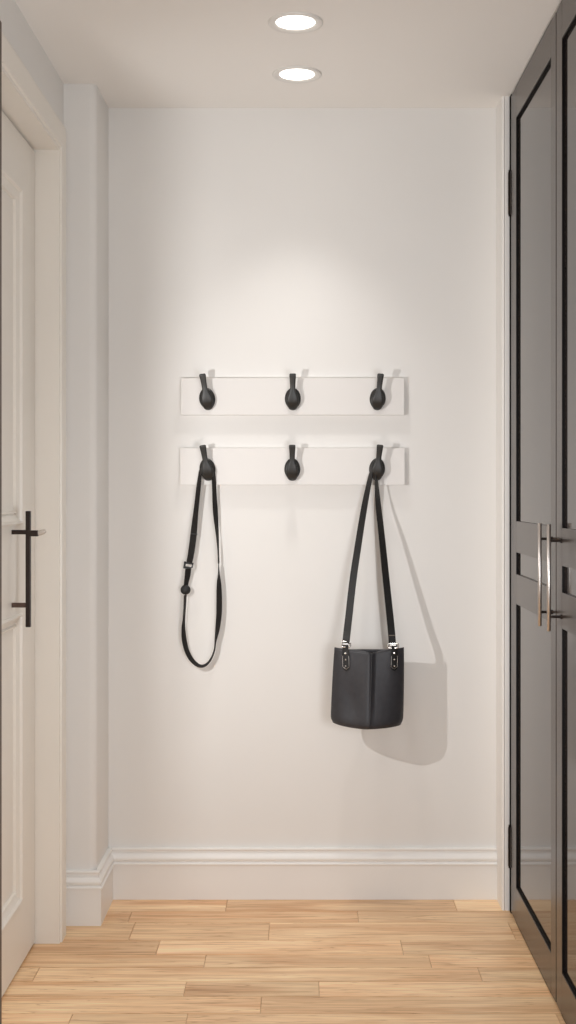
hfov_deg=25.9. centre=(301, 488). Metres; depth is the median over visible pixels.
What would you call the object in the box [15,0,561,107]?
ceiling
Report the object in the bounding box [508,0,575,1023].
wardrobe
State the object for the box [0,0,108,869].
wall
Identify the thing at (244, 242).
wall
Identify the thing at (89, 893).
baseboard
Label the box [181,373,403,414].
coat rack
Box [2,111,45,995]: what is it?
door
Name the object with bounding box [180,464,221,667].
strap
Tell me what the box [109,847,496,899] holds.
baseboard
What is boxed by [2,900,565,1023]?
floor
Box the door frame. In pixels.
[2,32,65,943]
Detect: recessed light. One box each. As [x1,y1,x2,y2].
[268,12,322,33]
[273,66,320,83]
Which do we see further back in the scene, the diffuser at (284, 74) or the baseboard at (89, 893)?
the baseboard at (89, 893)
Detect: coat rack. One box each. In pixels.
[180,444,404,484]
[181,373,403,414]
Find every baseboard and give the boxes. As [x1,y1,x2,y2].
[66,848,114,925]
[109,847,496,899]
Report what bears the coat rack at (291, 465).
attached to the wall at (244, 242)
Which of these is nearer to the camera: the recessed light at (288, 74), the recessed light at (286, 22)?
the recessed light at (286, 22)
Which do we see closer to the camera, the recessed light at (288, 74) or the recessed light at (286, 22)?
the recessed light at (286, 22)
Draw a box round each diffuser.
[276,15,314,29]
[279,69,314,79]
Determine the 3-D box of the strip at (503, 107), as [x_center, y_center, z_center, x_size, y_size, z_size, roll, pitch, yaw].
[0.701,0.046,4.053,0.123,2.600,0.125,0,0,0]
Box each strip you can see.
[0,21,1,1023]
[496,96,509,910]
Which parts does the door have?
panel, panel, panel moulding, panel moulding, mounting post, mounting post, handle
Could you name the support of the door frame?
attached to the wall at (82, 109)
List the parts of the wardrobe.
panel, door, panel, panel, handle, handle, handle post, handle post, door, panel, panel, panel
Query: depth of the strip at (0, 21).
2.92 m
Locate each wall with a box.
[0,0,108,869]
[109,108,495,846]
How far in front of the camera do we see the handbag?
3.92 m
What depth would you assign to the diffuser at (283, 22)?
3.35 m
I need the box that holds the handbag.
[331,466,403,728]

